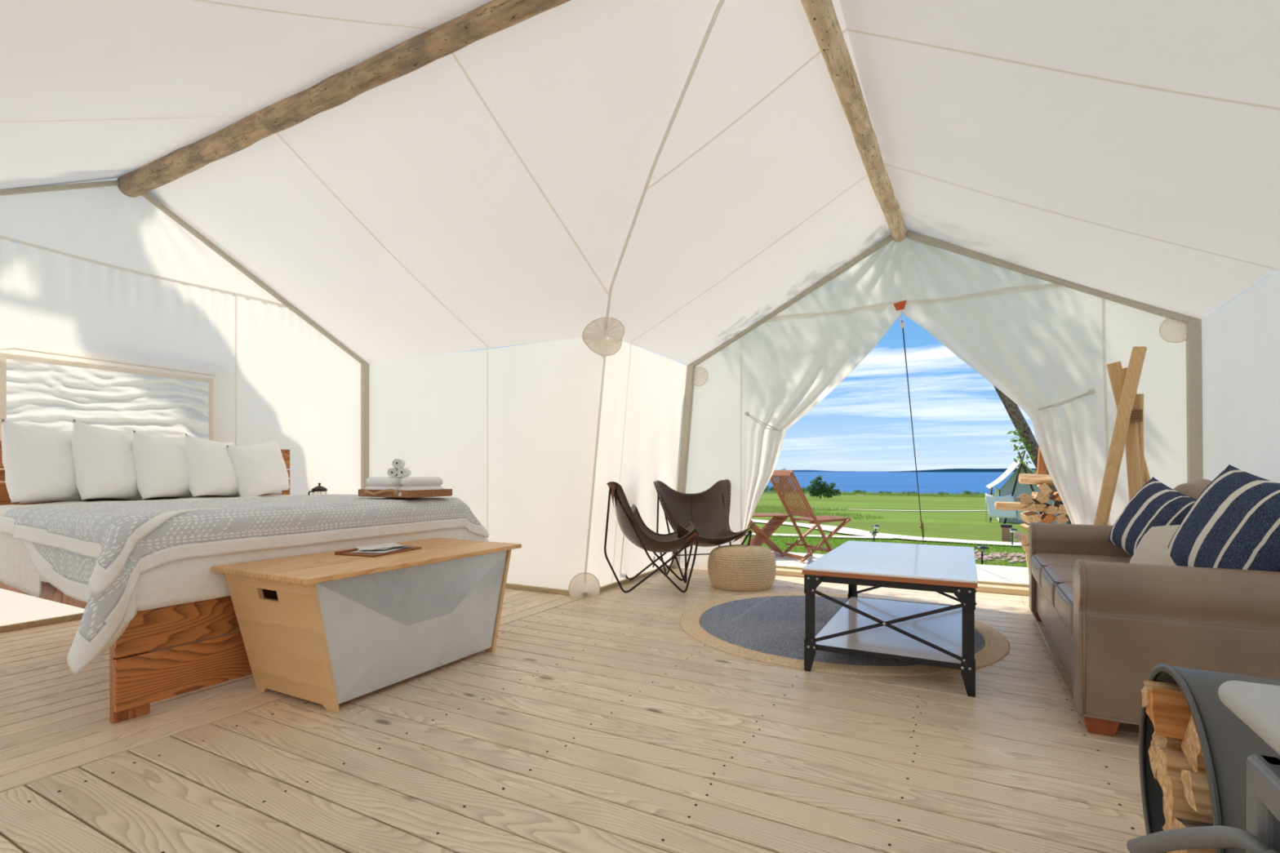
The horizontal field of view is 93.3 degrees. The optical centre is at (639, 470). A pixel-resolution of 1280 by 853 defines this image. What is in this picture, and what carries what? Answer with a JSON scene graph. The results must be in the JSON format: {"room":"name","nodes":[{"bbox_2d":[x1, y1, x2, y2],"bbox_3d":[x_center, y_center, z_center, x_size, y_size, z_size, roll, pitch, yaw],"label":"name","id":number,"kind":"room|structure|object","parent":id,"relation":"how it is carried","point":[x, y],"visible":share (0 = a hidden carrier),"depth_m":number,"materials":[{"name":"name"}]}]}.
{"room":"tent interior","nodes":[
{"label":"tent interior","id":0,"kind":"room"},
{"bbox_2d":[0,178,368,626],"bbox_3d":[-3.826,-0.565,4.525,0.078,3.270,4.109,0,0,28],"label":"wall","id":1,"kind":"structure","parent":0,"point":[113,275],"depth_m":4.79,"materials":[{"name":"fabric"}]},
{"bbox_2d":[0,612,84,632],"bbox_3d":[-3.823,1.030,4.523,0.030,0.040,4.100,0,0,28],"label":"baseboard","id":2,"kind":"structure","parent":1,"relation":"attached to","point":[33,624],"depth_m":4.08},
{"bbox_2d":[0,347,215,482],"bbox_3d":[-3.916,-0.270,4.516,0.132,1.200,1.480,0,0,28],"label":"headboard","id":3,"kind":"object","parent":1,"relation":"in","point":[38,393],"depth_m":4.47,"materials":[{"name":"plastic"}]},
{"bbox_2d":[368,337,603,590],"bbox_3d":[-1.584,-0.022,5.642,2.940,2.185,0.018,0,0,28],"label":"wall","id":4,"kind":"structure","parent":0,"point":[511,430],"depth_m":5.42,"materials":[{"name":"fabric"}]},
{"bbox_2d":[505,582,584,595],"bbox_3d":[-1.672,1.030,5.670,2.760,0.040,0.030,0,0,28],"label":"baseboard","id":5,"kind":"structure","parent":4,"relation":"attached to","point":[556,591],"depth_m":5.23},
{"bbox_2d":[0,568,1146,852],"bbox_3d":[-0.625,1.094,3.005,7.250,0.092,7.400,0,0,28],"label":"floor","id":6,"kind":"structure","parent":0,"point":[598,724],"depth_m":2.22,"materials":[{"name":"brown"}]},
{"bbox_2d":[0,440,488,723],"bbox_3d":[-2.629,0.432,3.784,2.551,1.235,2.427,0,0,28],"label":"bed","id":7,"kind":"object","parent":6,"relation":"on","point":[140,574],"visible":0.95,"depth_m":2.76,"materials":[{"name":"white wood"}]},
{"bbox_2d":[1,418,85,502],"bbox_3d":[-3.667,-0.041,3.736,0.258,0.522,0.534,0,0,-4],"label":"pillow","id":8,"kind":"object","parent":7,"relation":"on","point":[38,464],"visible":0.83,"depth_m":3.59,"materials":[{"name":"white fabric"}]},
{"bbox_2d":[18,497,123,503],"bbox_3d":[-3.713,0.001,4.020,0.190,0.410,0.621,0,0,34],"label":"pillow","id":9,"kind":"object","parent":7,"relation":"on","point":[28,501],"visible":0.03,"depth_m":3.86,"materials":[{"name":"white fabric"}]},
{"bbox_2d":[71,418,143,500],"bbox_3d":[-3.505,-0.051,4.000,0.272,0.548,0.527,0,0,4],"label":"pillow","id":10,"kind":"object","parent":7,"relation":"on","point":[104,463],"visible":0.87,"depth_m":3.85,"materials":[{"name":"white fabric"}]},
{"bbox_2d":[132,430,196,499],"bbox_3d":[-3.340,-0.028,4.263,0.270,0.486,0.506,0,0,7],"label":"pillow","id":11,"kind":"object","parent":7,"relation":"on","point":[161,464],"visible":0.84,"depth_m":4.10,"materials":[{"name":"white fabric"}]},
{"bbox_2d":[184,433,239,497],"bbox_3d":[-3.176,-0.023,4.517,0.261,0.485,0.520,0,0,6],"label":"pillow","id":12,"kind":"object","parent":7,"relation":"on","point":[211,467],"visible":0.83,"depth_m":4.36,"materials":[{"name":"white fabric"}]},
{"bbox_2d":[2,494,479,642],"bbox_3d":[-2.159,0.411,3.554,1.404,0.467,2.223,0,0,28],"label":"mattress","id":13,"kind":"object","parent":7,"relation":"on","point":[128,564],"depth_m":2.79,"materials":[{"name":"white fabric"}]},
{"bbox_2d":[226,438,288,497],"bbox_3d":[-3.011,-0.013,4.787,0.250,0.505,0.561,0,0,9],"label":"pillow","id":14,"kind":"object","parent":7,"relation":"on","point":[260,468],"visible":0.93,"depth_m":4.67,"materials":[{"name":"white fabric"}]},
{"bbox_2d":[358,488,452,497],"bbox_3d":[-1.577,0.143,4.032,0.494,0.057,0.389,0,0,28],"label":"serving tray","id":15,"kind":"object","parent":7,"relation":"on","point":[393,493],"visible":0.97,"depth_m":3.89,"materials":[{"name":"brown wood"}]},
{"bbox_2d":[364,476,414,490],"bbox_3d":[-1.654,0.103,4.070,0.296,0.124,0.280,0,0,27],"label":"folded towel","id":16,"kind":"object","parent":15,"relation":"on","point":[374,482],"visible":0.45,"depth_m":3.95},
{"bbox_2d":[386,466,399,476],"bbox_3d":[-1.635,0.009,4.016,0.060,0.061,0.180,0,0,-15],"label":"rolled washcloth","id":17,"kind":"object","parent":16,"relation":"on","point":[393,472],"visible":0.92,"depth_m":3.93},
{"bbox_2d":[391,458,404,468],"bbox_3d":[-1.599,-0.046,4.005,0.057,0.061,0.180,0,0,-14],"label":"rolled washcloth","id":18,"kind":"object","parent":17,"relation":"on","point":[397,463],"visible":1,"depth_m":3.92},
{"bbox_2d":[397,467,411,476],"bbox_3d":[-1.558,0.012,3.997,0.062,0.059,0.180,0,0,-13],"label":"rolled washcloth","id":19,"kind":"object","parent":16,"relation":"on","point":[402,472],"visible":1,"depth_m":3.91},
{"bbox_2d":[399,476,444,490],"bbox_3d":[-1.437,0.103,3.987,0.151,0.124,0.279,0,0,31],"label":"folded towel","id":20,"kind":"object","parent":15,"relation":"on","point":[415,483],"visible":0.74,"depth_m":3.91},
{"bbox_2d":[210,537,521,712],"bbox_3d":[-1.341,0.745,3.204,0.710,0.610,1.350,0,0,28],"label":"storage chest","id":21,"kind":"object","parent":6,"relation":"on","point":[328,629],"visible":0.98,"depth_m":2.81,"materials":[{"name":"brown wood"}]},
{"bbox_2d":[334,546,422,556],"bbox_3d":[-1.413,0.431,3.282,0.260,0.016,0.360,0,0,20],"label":"leather folder","id":22,"kind":"object","parent":21,"relation":"on","point":[347,552],"visible":0.6,"depth_m":3.16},
{"bbox_2d":[350,546,408,553],"bbox_3d":[-1.404,0.427,3.277,0.190,0.001,0.260,0,0,8],"label":"paper sheet","id":23,"kind":"object","parent":22,"relation":"on","point":[380,551],"visible":0.58,"depth_m":3.23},
{"bbox_2d":[355,542,413,551],"bbox_3d":[-1.399,0.417,3.308,0.170,0.013,0.240,0,0,34],"label":"paper sheet","id":24,"kind":"object","parent":23,"relation":"on","point":[397,544],"visible":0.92,"depth_m":3.32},
{"bbox_2d":[356,544,395,550],"bbox_3d":[-1.426,0.418,3.278,0.150,0.005,0.200,0,0,-9],"label":"paper sheet","id":25,"kind":"object","parent":24,"relation":"on","point":[380,547],"visible":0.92,"depth_m":3.30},
{"bbox_2d":[604,481,698,593],"bbox_3d":[0.110,0.559,5.348,0.793,0.936,0.821,0,0,2],"label":"chair","id":26,"kind":"object","parent":6,"relation":"on","point":[631,524],"visible":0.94,"depth_m":5.06,"materials":[{"name":"brown leather"}]},
{"bbox_2d":[653,479,754,583],"bbox_3d":[0.602,0.559,5.822,0.821,0.936,0.793,0,0,-16],"label":"chair","id":27,"kind":"object","parent":6,"relation":"on","point":[708,510],"visible":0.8,"depth_m":6.06,"materials":[{"name":"brown leather"}]},
{"bbox_2d":[707,544,776,591],"bbox_3d":[0.922,0.867,5.489,0.614,0.364,0.614,0,0,36],"label":"pouf","id":28,"kind":"object","parent":6,"relation":"on","point":[733,567],"visible":0.99,"depth_m":5.25,"materials":[{"name":"wicker"}]},
{"bbox_2d":[680,592,1009,675],"bbox_3d":[1.310,1.043,4.121,2.068,0.014,2.068,0,0,16],"label":"round rug","id":29,"kind":"object","parent":6,"relation":"on","point":[769,628],"visible":0.49,"depth_m":3.83,"materials":[{"name":"fabric"}]},
{"bbox_2d":[802,540,977,697],"bbox_3d":[1.537,0.780,3.596,0.804,0.540,1.427,0,0,28],"label":"coffee table","id":30,"kind":"object","parent":29,"relation":"on","point":[931,634],"visible":1,"depth_m":3.17,"materials":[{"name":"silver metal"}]},
{"bbox_2d":[815,596,962,663],"bbox_3d":[1.537,0.913,3.596,0.752,0.006,1.358,0,0,28],"label":"shelf","id":31,"kind":"object","parent":30,"relation":"attached to","point":[944,630],"depth_m":3.39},
{"bbox_2d":[1093,346,1150,525],"bbox_3d":[3.543,0.085,4.378,0.738,1.946,0.409,0,0,-31],"label":"tripod","id":32,"kind":"object","parent":6,"relation":"on","point":[1128,429],"visible":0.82,"depth_m":4.32,"materials":[{"name":"wood"}]},
{"bbox_2d":[1028,479,1279,736],"bbox_3d":[2.682,0.550,3.139,0.973,1.000,2.226,0,0,28],"label":"sofa","id":33,"kind":"object","parent":6,"relation":"on","point":[1109,620],"visible":0.73,"depth_m":2.33,"materials":[{"name":"beige leather"}]},
{"bbox_2d":[1041,565,1074,607],"bbox_3d":[2.581,0.645,3.192,0.745,0.209,0.614,0,0,28],"label":"seat cushion","id":34,"kind":"object","parent":33,"relation":"on","point":[1051,575],"depth_m":3.28,"materials":[{"name":"beige leather"}]},
{"bbox_2d":[1054,582,1073,637],"bbox_3d":[2.291,0.645,2.652,0.744,0.206,0.613,0,0,28],"label":"seat cushion","id":35,"kind":"object","parent":33,"relation":"on","point":[1064,592],"depth_m":2.77,"materials":[{"name":"beige leather"}]},
{"bbox_2d":[1031,552,1131,587],"bbox_3d":[2.873,0.644,3.731,0.745,0.208,0.615,0,0,28],"label":"seat cushion","id":36,"kind":"object","parent":33,"relation":"on","point":[1039,560],"depth_m":3.81,"materials":[{"name":"beige leather"}]},
{"bbox_2d":[1106,476,1195,556],"bbox_3d":[2.955,0.305,3.486,0.266,0.535,0.607,0,0,15],"label":"throw cushion","id":37,"kind":"object","parent":33,"relation":"on","point":[1155,504],"visible":0.67,"depth_m":3.45,"materials":[{"name":"fabric"}]},
{"bbox_2d":[1129,524,1179,565],"bbox_3d":[2.454,0.390,2.744,0.245,0.343,0.545,0,0,8],"label":"lumbar cushion","id":38,"kind":"object","parent":33,"relation":"on","point":[1153,548],"visible":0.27,"depth_m":2.80,"materials":[{"name":"beige fabric"}]},
{"bbox_2d":[1173,479,1212,499],"bbox_3d":[3.258,0.340,3.575,0.326,0.580,0.657,0,0,28],"label":"cushion","id":39,"kind":"object","parent":33,"relation":"on","point":[1193,489],"depth_m":3.47,"materials":[{"name":"beige leather"}]},
{"bbox_2d":[1168,464,1279,572],"bbox_3d":[2.447,0.265,2.476,0.298,0.584,0.605,0,0,14],"label":"throw cushion","id":40,"kind":"object","parent":33,"relation":"on","point":[1234,522],"visible":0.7,"depth_m":2.41,"materials":[{"name":"fabric"}]},
{"bbox_2d":[1126,680,1279,852],"bbox_3d":[1.012,0.686,0.557,0.756,0.728,0.759,0,0,28],"label":"wood stove","id":41,"kind":"object","parent":6,"relation":"on","point":[1257,705],"visible":1,"depth_m":0.84,"materials":[{"name":"grey metal"}]},
{"bbox_2d":[1138,663,1279,852],"bbox_3d":[1.406,0.752,1.287,0.424,0.595,0.590,0,0,28],"label":"rack","id":42,"kind":"object","parent":6,"relation":"on","point":[1226,742],"visible":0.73,"depth_m":1.23,"materials":[{"name":"grey metal"}]},
{"label":"log","id":43,"kind":"object","parent":42,"relation":"in","visible":0},
{"bbox_2d":[1162,822,1166,831],"bbox_3d":[1.467,0.899,1.426,0.348,0.118,0.104,0,0,30],"label":"log","id":44,"kind":"object","parent":43,"relation":"on","point":[1164,828],"visible":0.04,"depth_m":1.54,"materials":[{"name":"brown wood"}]},
{"bbox_3d":[1.476,0.810,1.441,0.349,0.088,0.104,0,-20,27],"label":"log","id":45,"kind":"object","parent":44,"relation":"on","visible":0},
{"bbox_2d":[1148,740,1157,779],"bbox_3d":[1.478,0.746,1.483,0.349,0.090,0.097,0,0,26],"label":"log","id":46,"kind":"object","parent":45,"relation":"on","point":[1152,751],"visible":0.1,"depth_m":1.55,"materials":[{"name":"brown wood"}]},
{"bbox_2d":[1151,731,1182,752],"bbox_3d":[1.456,0.691,1.442,0.345,0.134,0.124,0,0,27],"label":"log","id":47,"kind":"object","parent":46,"relation":"on","point":[1171,743],"visible":0.07,"depth_m":1.47,"materials":[{"name":"brown wood"}]},
{"bbox_3d":[1.397,0.927,1.334,0.348,0.130,0.100,0,-4,28],"label":"log","id":48,"kind":"object","parent":43,"relation":"on","visible":0},
{"bbox_2d":[1162,796,1168,830],"bbox_3d":[1.403,0.817,1.347,0.349,0.115,0.125,0,0,30],"label":"log","id":49,"kind":"object","parent":48,"relation":"on","point":[1164,807],"visible":0.04,"depth_m":1.47,"materials":[{"name":"brown wood"}]},
{"bbox_2d":[1156,745,1194,789],"bbox_3d":[1.384,0.707,1.345,0.347,0.102,0.135,0,0,30],"label":"log","id":50,"kind":"object","parent":49,"relation":"on","point":[1170,762],"visible":0.2,"depth_m":1.40,"materials":[{"name":"brown wood"}]},
{"bbox_3d":[1.284,0.843,1.127,0.347,0.073,0.075,0,-38,30],"label":"log","id":51,"kind":"object","parent":42,"relation":"in","visible":0},
{"bbox_2d":[1173,817,1214,852],"bbox_3d":[1.274,0.781,1.179,0.349,0.109,0.116,0,0,27],"label":"log","id":52,"kind":"object","parent":51,"relation":"on","point":[1178,823],"visible":0.19,"depth_m":1.25,"materials":[{"name":"brown wood"}]},
{"bbox_2d":[1160,774,1213,826],"bbox_3d":[1.313,0.715,1.254,0.349,0.099,0.097,0,0,29],"label":"log","id":53,"kind":"object","parent":52,"relation":"on","point":[1176,805],"visible":0.25,"depth_m":1.30,"materials":[{"name":"brown wood"}]},
{"bbox_2d":[1181,715,1206,773],"bbox_3d":[1.383,0.606,1.269,0.349,0.145,0.142,0,0,28],"label":"log","id":54,"kind":"object","parent":53,"relation":"on","point":[1192,749],"visible":0.14,"depth_m":1.34,"materials":[{"name":"brown wood"}]},
{"bbox_2d":[1145,688,1191,740],"bbox_3d":[1.378,0.570,1.373,0.349,0.101,0.106,0,0,30],"label":"log","id":55,"kind":"object","parent":54,"relation":"on","point":[1170,714],"visible":0.35,"depth_m":1.42,"materials":[{"name":"orange wood"}]},
{"bbox_2d":[1141,680,1182,707],"bbox_3d":[1.402,0.558,1.417,0.348,0.068,0.070,0,0,30],"label":"log","id":56,"kind":"object","parent":55,"relation":"on","point":[1149,685],"visible":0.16,"depth_m":1.48,"materials":[{"name":"brown wood"}]},
{"bbox_2d":[1181,769,1212,815],"bbox_3d":[1.292,0.660,1.176,0.349,0.082,0.078,0,0,28],"label":"log","id":57,"kind":"object","parent":52,"relation":"on","point":[1196,788],"visible":0.33,"depth_m":1.23,"materials":[{"name":"brown wood"}]},
{"bbox_3d":[-2.864,0.680,5.586,0.400,0.740,0.500,0,0,28],"label":"nightstand","id":58,"kind":"object","parent":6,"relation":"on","visible":0},
{"bbox_2d":[307,483,327,495],"bbox_3d":[-2.918,0.210,5.478,0.152,0.199,0.129,0,0,-26],"label":"lantern","id":59,"kind":"object","parent":58,"relation":"on","point":[319,488],"visible":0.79,"depth_m":5.44,"materials":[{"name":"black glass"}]},
{"bbox_2d":[568,337,687,598],"bbox_3d":[-1.292,-0.001,3.337,0.379,2.227,7.252,0,0,29],"label":"wall","id":60,"kind":"structure","parent":0,"point":[642,391],"depth_m":5.51,"materials":[{"name":"fabric"}]},
{"bbox_2d":[586,564,672,596],"bbox_3d":[-0.042,1.030,5.786,0.030,0.040,1.750,0,0,28],"label":"baseboard","id":61,"kind":"structure","parent":60,"relation":"attached to","point":[624,581],"depth_m":5.60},
{"bbox_2d":[0,0,1279,364],"bbox_3d":[-0.663,-1.602,2.998,7.070,1.202,7.250,0,0,28],"label":"ceiling","id":62,"kind":"structure","parent":0,"point":[662,177],"depth_m":3.40,"materials":[{"name":"fabric"}]},
{"bbox_2d":[117,0,570,197],"bbox_3d":[-1.582,-2.126,3.317,5.092,0.153,0.152,0,0,28],"label":"ceiling beam","id":63,"kind":"structure","parent":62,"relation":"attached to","point":[493,16],"depth_m":3.31,"materials":[{"name":"wood"}]},
{"bbox_2d":[800,0,906,242],"bbox_3d":[0.582,-2.128,2.340,0.137,0.137,7.170,0,0,29],"label":"ceiling beam","id":64,"kind":"structure","parent":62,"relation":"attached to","point":[821,15],"depth_m":3.40,"materials":[{"name":"wood"}]},
{"bbox_2d":[671,230,1203,569],"bbox_3d":[2.256,-0.565,5.509,4.350,3.270,0.131,0,0,28],"label":"wall","id":65,"kind":"structure","parent":0,"point":[1047,343],"depth_m":5.20,"materials":[{"name":"fabric"}]},
{"bbox_2d":[740,306,901,544],"bbox_3d":[1.631,-0.230,5.844,1.650,2.560,0.124,0,0,28],"label":"door curtain","id":66,"kind":"object","parent":65,"relation":"hanging from","point":[789,363],"depth_m":5.96,"materials":[{"name":"fabric"}]},
{"bbox_2d":[775,568,1029,595],"bbox_3d":[2.345,1.030,5.620,3.900,0.060,0.150,0,0,28],"label":"trim","id":67,"kind":"structure","parent":65,"relation":"attached to","point":[982,588],"depth_m":5.20,"materials":[{"name":"wood"}]},
{"bbox_2d":[775,564,1029,587],"bbox_3d":[2.394,1.005,5.713,3.900,0.050,0.050,0,0,28],"label":"trim","id":68,"kind":"structure","parent":65,"relation":"attached to","point":[1015,584],"depth_m":5.31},
{"bbox_2d":[899,311,924,544],"bbox_3d":[3.295,0.060,7.186,0.050,3.026,3.846,0,0,28],"label":"guy line","id":69,"kind":"object","parent":65,"relation":"attached to","point":[902,324],"visible":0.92,"depth_m":6.44,"materials":[{"name":"grey"}]},
{"bbox_2d":[902,286,1105,524],"bbox_3d":[3.011,-0.230,5.102,1.485,2.560,0.129,0,0,28],"label":"door curtain","id":70,"kind":"object","parent":65,"relation":"hanging from","point":[1043,348],"depth_m":4.93,"materials":[{"name":"fabric"}]},
{"bbox_2d":[1200,270,1279,483],"bbox_3d":[2.458,-0.022,1.317,0.030,2.185,7.250,0,0,28],"label":"wall","id":71,"kind":"structure","parent":0,"point":[1241,338],"depth_m":3.76,"materials":[{"name":"fabric"}]},
{"label":"outside","id":72,"kind":"structure","parent":0,"visible":0},
{"bbox_2d":[772,551,1029,584],"bbox_3d":[2.729,1.182,6.333,7.000,0.336,1.360,0,0,28],"label":"deck","id":73,"kind":"object","parent":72,"point":[1006,574],"depth_m":6.17,"materials":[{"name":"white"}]},
{"bbox_2d":[746,512,788,554],"bbox_3d":[1.483,0.764,7.311,0.560,0.471,0.448,0,0,-7],"label":"footstool","id":74,"kind":"object","parent":73,"relation":"on","point":[762,535],"visible":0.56,"depth_m":7.26,"materials":[{"name":"brown wood"}]},
{"bbox_2d":[769,470,850,561],"bbox_3d":[1.932,0.506,6.908,0.833,1.024,0.515,0,0,-20],"label":"folding chair","id":75,"kind":"object","parent":73,"relation":"on","point":[810,516],"visible":0.91,"depth_m":6.81,"materials":[{"name":"brown wood"}]},
{"bbox_2d":[1021,542,1029,575],"bbox_3d":[4.185,0.869,5.748,0.920,0.298,0.360,0,0,28],"label":"stand","id":76,"kind":"object","parent":73,"relation":"on","point":[1026,548],"visible":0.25,"depth_m":5.80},
{"bbox_2d":[1014,531,1029,545],"bbox_3d":[3.792,0.669,5.974,0.105,0.124,0.368,0,0,24],"label":"log","id":77,"kind":"object","parent":76,"relation":"on","point":[1023,538],"visible":0.91,"depth_m":5.83,"materials":[{"name":"brown wood"}]},
{"bbox_2d":[1020,523,1029,533],"bbox_3d":[3.826,0.579,5.947,0.101,0.096,0.366,0,0,24],"label":"log","id":78,"kind":"object","parent":77,"relation":"on","point":[1025,526],"visible":0.34,"depth_m":5.98,"materials":[{"name":"brown wood"}]},
{"bbox_2d":[1019,511,1041,524],"bbox_3d":[3.851,0.461,5.965,0.124,0.113,0.369,0,0,22],"label":"log","id":79,"kind":"object","parent":78,"relation":"on","point":[1028,517],"visible":0.94,"depth_m":5.83,"materials":[{"name":"brown wood"}]},
{"bbox_2d":[1023,502,1036,512],"bbox_3d":[3.805,0.353,5.949,0.104,0.100,0.369,0,0,23],"label":"log","id":80,"kind":"object","parent":79,"relation":"on","point":[1032,507],"visible":0.59,"depth_m":5.78,"materials":[{"name":"brown wood"}]},
{"bbox_2d":[994,501,1046,511],"bbox_3d":[3.701,0.350,5.883,0.430,0.086,0.089,0,0,21],"label":"log","id":81,"kind":"object","parent":80,"relation":"on","point":[998,505],"visible":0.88,"depth_m":5.86,"materials":[{"name":"brown wood"}]},
{"bbox_2d":[1031,491,1048,503],"bbox_3d":[3.906,0.265,5.918,0.115,0.113,0.369,0,0,25],"label":"log","id":82,"kind":"object","parent":81,"relation":"on","point":[1038,497],"visible":0.84,"depth_m":5.76,"materials":[{"name":"brown wood"}]},
{"bbox_2d":[1036,483,1052,496],"bbox_3d":[3.942,0.182,5.893,0.115,0.134,0.369,0,0,31],"label":"log","id":83,"kind":"object","parent":82,"relation":"on","point":[1044,488],"visible":0.79,"depth_m":5.74,"materials":[{"name":"brown wood"}]},
{"bbox_2d":[1036,447,1047,474],"bbox_3d":[3.942,-0.095,5.920,0.088,0.278,0.099,0,0,25],"label":"log","id":84,"kind":"object","parent":83,"relation":"on","point":[1042,468],"visible":0.6,"depth_m":5.89,"materials":[{"name":"orange wood"}]},
{"bbox_2d":[1015,493,1034,503],"bbox_3d":[3.792,0.277,5.959,0.114,0.114,0.371,0,0,26],"label":"log","id":85,"kind":"object","parent":80,"relation":"on","point":[1024,498],"visible":0.93,"depth_m":5.81,"materials":[{"name":"brown wood"}]},
{"bbox_3d":[3.919,0.674,5.918,0.103,0.115,0.368,-33,-17,29],"label":"log","id":86,"kind":"object","parent":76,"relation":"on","visible":0},
{"bbox_3d":[3.939,0.573,5.852,0.105,0.111,0.369,36,16,23],"label":"log","id":87,"kind":"object","parent":86,"relation":"on","visible":0},
{"bbox_2d":[1040,512,1055,523],"bbox_3d":[3.972,0.458,5.899,0.121,0.136,0.366,0,0,30],"label":"log","id":88,"kind":"object","parent":87,"relation":"on","point":[1046,517],"visible":0.62,"depth_m":5.75,"materials":[{"name":"orange wood"}]},
{"bbox_2d":[1041,503,1057,515],"bbox_3d":[3.952,0.365,5.866,0.103,0.100,0.369,0,0,23],"label":"log","id":89,"kind":"object","parent":88,"relation":"on","point":[1050,508],"visible":0.75,"depth_m":5.70,"materials":[{"name":"brown wood"}]},
{"bbox_3d":[4.033,0.657,5.831,0.112,0.112,0.369,4,3,29],"label":"log","id":90,"kind":"object","parent":76,"relation":"on","visible":0},
{"label":"log","id":91,"kind":"object","parent":90,"relation":"on","visible":0},
{"bbox_2d":[1055,514,1069,524],"bbox_3d":[4.057,0.469,5.809,0.110,0.122,0.370,0,0,35],"label":"log","id":92,"kind":"object","parent":91,"relation":"on","point":[1060,518],"visible":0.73,"depth_m":5.67,"materials":[{"name":"brown wood"}]},
{"bbox_2d":[1053,501,1067,515],"bbox_3d":[4.054,0.364,5.825,0.110,0.132,0.370,0,0,27],"label":"log","id":93,"kind":"object","parent":92,"relation":"on","point":[1061,509],"visible":0.58,"depth_m":5.68,"materials":[{"name":"brown wood"}]},
{"bbox_2d":[1048,491,1062,502],"bbox_3d":[4.020,0.255,5.825,0.102,0.102,0.368,0,0,24],"label":"log","id":94,"kind":"object","parent":93,"relation":"on","point":[1055,496],"visible":0.57,"depth_m":5.80,"materials":[{"name":"orange wood"}]},
{"bbox_3d":[4.067,0.172,5.807,0.112,0.112,0.369,45,24,25],"label":"log","id":95,"kind":"object","parent":94,"relation":"on","visible":0},
{"bbox_2d":[1017,473,1054,485],"bbox_3d":[3.876,0.086,5.810,0.410,0.120,0.103,0,0,17],"label":"log","id":96,"kind":"object","parent":95,"relation":"on","point":[1024,478],"visible":0.67,"depth_m":5.81,"materials":[{"name":"brown wood"}]},
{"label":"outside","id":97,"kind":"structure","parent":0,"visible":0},
{"bbox_2d":[763,471,1014,495],"bbox_3d":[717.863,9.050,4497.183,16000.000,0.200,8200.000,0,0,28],"label":"sea","id":98,"kind":"structure","parent":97,"point":[949,482],"depth_m":510.09,"materials":[{"name":"liquid"}]},
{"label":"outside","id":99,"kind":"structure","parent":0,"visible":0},
{"bbox_2d":[743,493,1068,567],"bbox_3d":[-3.205,6.307,141.650,578.240,9.797,232.000,0,0,28],"label":"lawn","id":100,"kind":"structure","parent":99,"point":[938,520],"depth_m":25.41,"materials":[{"name":"green plant"}]},
{"bbox_2d":[753,504,883,519],"bbox_3d":[4.248,2.352,38.601,23.006,1.072,20.070,0,0,28],"label":"grass","id":101,"kind":"structure","parent":100,"relation":"on","point":[781,509],"depth_m":31.13,"materials":[{"name":"plant"}]},
{"bbox_2d":[805,475,840,497],"bbox_3d":[29.296,2.665,96.682,5.549,4.011,2.148,0,0,28],"label":"bush","id":102,"kind":"object","parent":100,"relation":"on","point":[822,489],"visible":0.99,"depth_m":96.55,"materials":[{"name":"green plant"}]},
{"bbox_2d":[764,489,995,497],"bbox_3d":[100.098,7.355,185.772,120.601,2.897,30.988,0,0,28],"label":"grass","id":103,"kind":"structure","parent":100,"relation":"on","point":[896,494],"depth_m":183.91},
{"bbox_2d":[974,545,989,564],"bbox_3d":[5.124,1.317,9.053,0.190,0.390,0.190,0,0,28],"label":"path light","id":104,"kind":"object","parent":100,"relation":"on","point":[982,548],"visible":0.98,"depth_m":9.02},
{"bbox_2d":[974,549,1026,563],"bbox_3d":[6.392,1.487,10.270,3.489,0.139,1.681,0,0,23],"label":"pebble bed","id":105,"kind":"object","parent":100,"relation":"on","point":[978,554],"visible":0.24,"depth_m":10.27,"materials":[{"name":"stone"}]},
{"bbox_2d":[985,493,1017,523],"bbox_3d":[13.698,1.453,22.953,1.021,1.162,0.632,0,0,28],"label":"canopy","id":106,"kind":"object","parent":100,"relation":"on","point":[990,500],"visible":0.76,"depth_m":22.83,"materials":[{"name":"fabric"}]},
{"bbox_2d":[1000,524,1012,542],"bbox_3d":[8.769,1.496,14.472,0.240,0.410,0.240,0,0,28],"label":"bollard","id":107,"kind":"object","parent":100,"relation":"on","point":[1006,535],"visible":0.98,"depth_m":14.39,"materials":[{"name":"brown"}]},
{"bbox_2d":[985,450,1066,524],"bbox_3d":[15.582,0.626,24.300,2.815,2.769,4.435,0,0,28],"label":"tent","id":108,"kind":"object","parent":100,"relation":"on","point":[1012,486],"visible":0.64,"depth_m":23.09,"materials":[{"name":"white fabric"}]},
{"bbox_2d":[993,385,1071,524],"bbox_3d":[2.461,-3.353,7.706,6.867,9.776,1.803,0,0,16],"label":"leaning tree","id":109,"kind":"object","parent":100,"relation":"on","point":[1027,437],"visible":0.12,"depth_m":7.79,"materials":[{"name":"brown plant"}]},
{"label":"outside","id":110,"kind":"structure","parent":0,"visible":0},
{"bbox_2d":[897,468,1036,471],"bbox_3d":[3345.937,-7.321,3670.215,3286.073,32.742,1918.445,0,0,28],"label":"shore","id":111,"kind":"structure","parent":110,"point":[946,469],"depth_m":3598.21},
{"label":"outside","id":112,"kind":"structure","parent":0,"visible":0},
{"bbox_2d":[751,519,1021,546],"bbox_3d":[5.231,1.762,19.446,3.791,0.401,19.568,0,0,-28],"label":"gravel path","id":113,"kind":"structure","parent":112,"point":[830,528],"depth_m":15.17,"materials":[{"name":"gravel"}]},
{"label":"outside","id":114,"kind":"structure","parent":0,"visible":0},
{"bbox_2d":[746,533,893,538],"bbox_3d":[1.896,1.593,15.616,8.622,0.059,1.104,0,0,20],"label":"gravel path","id":115,"kind":"structure","parent":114,"point":[787,535],"depth_m":14.59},
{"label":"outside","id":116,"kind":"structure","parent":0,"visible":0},
{"bbox_2d":[815,507,987,511],"bbox_3d":[12.719,2.774,45.153,26.447,0.506,6.350,0,0,44],"label":"gravel path","id":117,"kind":"structure","parent":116,"point":[815,508],"depth_m":38.78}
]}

